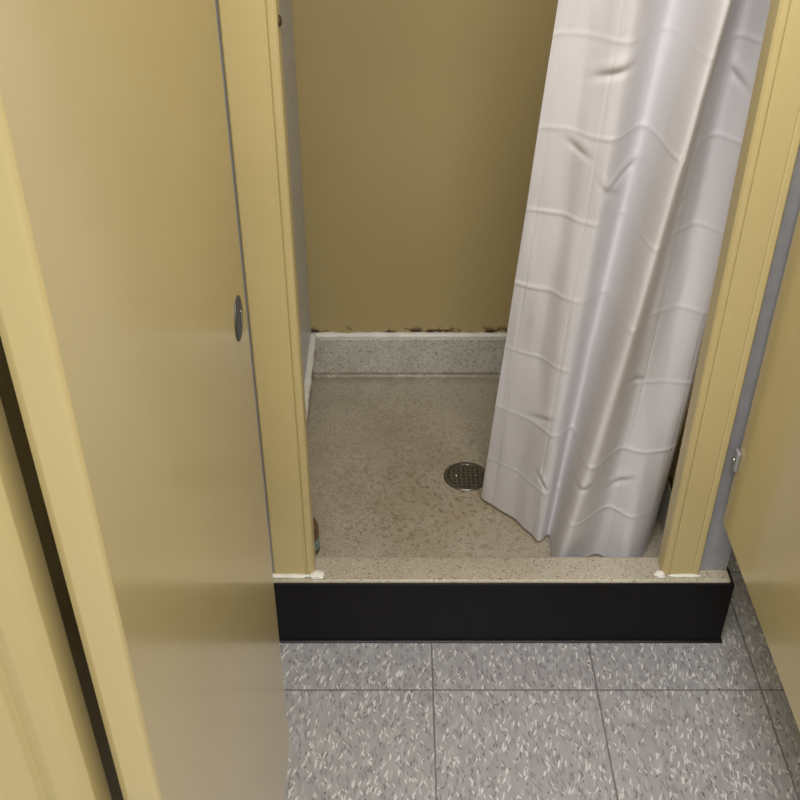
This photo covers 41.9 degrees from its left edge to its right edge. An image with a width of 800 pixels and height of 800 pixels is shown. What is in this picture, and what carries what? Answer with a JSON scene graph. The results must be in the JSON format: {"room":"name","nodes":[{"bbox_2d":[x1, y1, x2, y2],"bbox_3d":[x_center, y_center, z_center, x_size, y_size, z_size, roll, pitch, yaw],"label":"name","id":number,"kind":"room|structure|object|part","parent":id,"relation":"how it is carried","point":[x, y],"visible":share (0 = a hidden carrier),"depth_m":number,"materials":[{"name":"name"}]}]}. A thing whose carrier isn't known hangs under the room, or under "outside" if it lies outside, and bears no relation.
{"room":"communal shower room","nodes":[
{"label":"communal shower room","id":0,"kind":"room"},
{"bbox_2d":[292,0,557,332],"bbox_3d":[0.163,-0.933,2.037,0.813,1.890,0.025,0,36,0],"label":"wall","id":1,"kind":"structure","parent":0,"point":[419,119],"depth_m":2.30,"materials":[{"name":"beige paint"}]},
{"bbox_2d":[280,549,799,799],"bbox_3d":[0.200,1.015,1.355,4.000,0.080,4.200,0,36,0],"label":"floor","id":2,"kind":"structure","parent":0,"point":[367,721],"depth_m":1.89,"materials":[{"name":"tile"}]},
{"bbox_2d":[0,397,111,799],"bbox_3d":[-0.312,0.185,0.627,0.240,2.120,0.037,0,36,0],"label":"pilaster","id":3,"kind":"object","parent":2,"relation":"on","point":[49,749],"visible":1,"depth_m":0.60,"materials":[{"name":"yellow metal"}]},
{"bbox_2d":[0,337,123,799],"bbox_3d":[-0.254,-0.176,0.987,0.024,1.680,0.968,0,36,0],"label":"gap","id":4,"kind":"object","parent":3,"relation":"attached to","point":[7,392],"visible":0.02,"depth_m":0.73,"materials":[{"name":"black"}]},
{"bbox_2d":[0,0,289,799],"bbox_3d":[-0.169,-0.036,0.795,0.031,1.680,0.526,0,36,0],"label":"leaf","id":5,"kind":"object","parent":3,"relation":"attached to","point":[121,277],"depth_m":0.65,"materials":[{"name":"yellow metal"}]},
{"bbox_3d":[-0.157,-0.080,1.020,0.003,0.045,0.045,0,36,0],"label":"knob","id":6,"kind":"part","parent":5,"relation":"part of","materials":[{"name":"grey metal"}]},
{"bbox_3d":[-0.154,-0.080,1.020,0.002,0.020,0.005,0,36,0],"label":"turn slot","id":7,"kind":"part","parent":5,"relation":"part of","materials":[{"name":"grey metal"}]},
{"bbox_2d":[272,338,734,642],"bbox_3d":[0.164,0.140,2.331,0.928,0.190,0.874,0,36,0],"label":"shower base","id":8,"kind":"object","parent":2,"relation":"on","point":[405,555],"depth_m":2.14,"materials":[{"name":"beige stone"}]},
{"bbox_2d":[215,0,324,578],"bbox_3d":[-0.201,-0.472,1.392,0.121,1.958,0.049,0,36,0],"label":"post","id":9,"kind":"object","parent":8,"relation":"on","point":[249,31],"depth_m":1.57,"materials":[{"name":"beige metal"}]},
{"bbox_2d":[279,0,310,382],"bbox_3d":[-0.233,-0.704,1.723,0.027,1.890,0.752,0,36,0],"label":"panel","id":10,"kind":"object","parent":8,"relation":"on","point":[285,6],"depth_m":2.21,"materials":[{"name":"beige metal"}]},
{"bbox_2d":[313,518,319,553],"bbox_3d":[-0.187,0.264,2.102,0.049,0.100,0.049,0,36,0],"label":"soap bottle","id":11,"kind":"object","parent":8,"relation":"on","point":[315,524],"visible":0.17,"depth_m":2.10,"materials":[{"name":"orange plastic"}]},
{"bbox_2d":[304,331,506,418],"bbox_3d":[0.157,0.051,2.285,0.765,0.019,0.737,0,36,0],"label":"bead","id":12,"kind":"object","parent":8,"relation":"attached to","point":[328,334],"visible":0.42,"depth_m":2.57},
{"bbox_2d":[444,462,484,490],"bbox_3d":[0.147,0.170,2.329,0.100,0.009,0.100,0,36,0],"label":"floor drain","id":13,"kind":"object","parent":8,"relation":"in","point":[464,476],"visible":0.95,"depth_m":2.33,"materials":[{"name":"metal"}]},
{"bbox_2d":[668,397,690,490],"bbox_3d":[0.559,-0.704,1.723,0.024,1.890,0.751,0,36,0],"label":"panel","id":14,"kind":"object","parent":8,"relation":"on","point":[671,476],"depth_m":2.07,"materials":[{"name":"brown metal"}]},
{"bbox_2d":[654,0,799,578],"bbox_3d":[0.545,-0.473,1.394,0.140,1.958,0.049,0,36,0],"label":"post","id":15,"kind":"object","parent":8,"relation":"on","point":[764,208],"depth_m":1.62,"materials":[{"name":"beige metal"}]},
{"bbox_3d":[0.550,0.185,0.627,0.224,2.120,0.037,0,36,0],"label":"pilaster","id":16,"kind":"object","parent":2,"relation":"on","visible":0},
{"bbox_2d":[723,210,799,731],"bbox_3d":[0.586,-0.176,0.988,0.031,1.680,0.970,0,36,0],"label":"panel","id":17,"kind":"object","parent":16,"relation":"attached to","point":[761,521],"depth_m":1.60,"materials":[{"name":"yellow metal"}]},
{"bbox_3d":[0.573,0.103,1.781,0.007,0.040,0.016,0,36,0],"label":"bracket","id":18,"kind":"part","parent":17,"relation":"part of","materials":[{"name":"silver metal"}]},
{"bbox_2d":[481,0,770,556],"bbox_3d":[0.360,-0.482,1.589,0.370,1.904,0.268,0,36,0],"label":"shower curtain","id":19,"kind":"object","parent":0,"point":[646,103],"visible":0.91,"depth_m":1.74,"materials":[{"name":"white fabric"}]}
]}

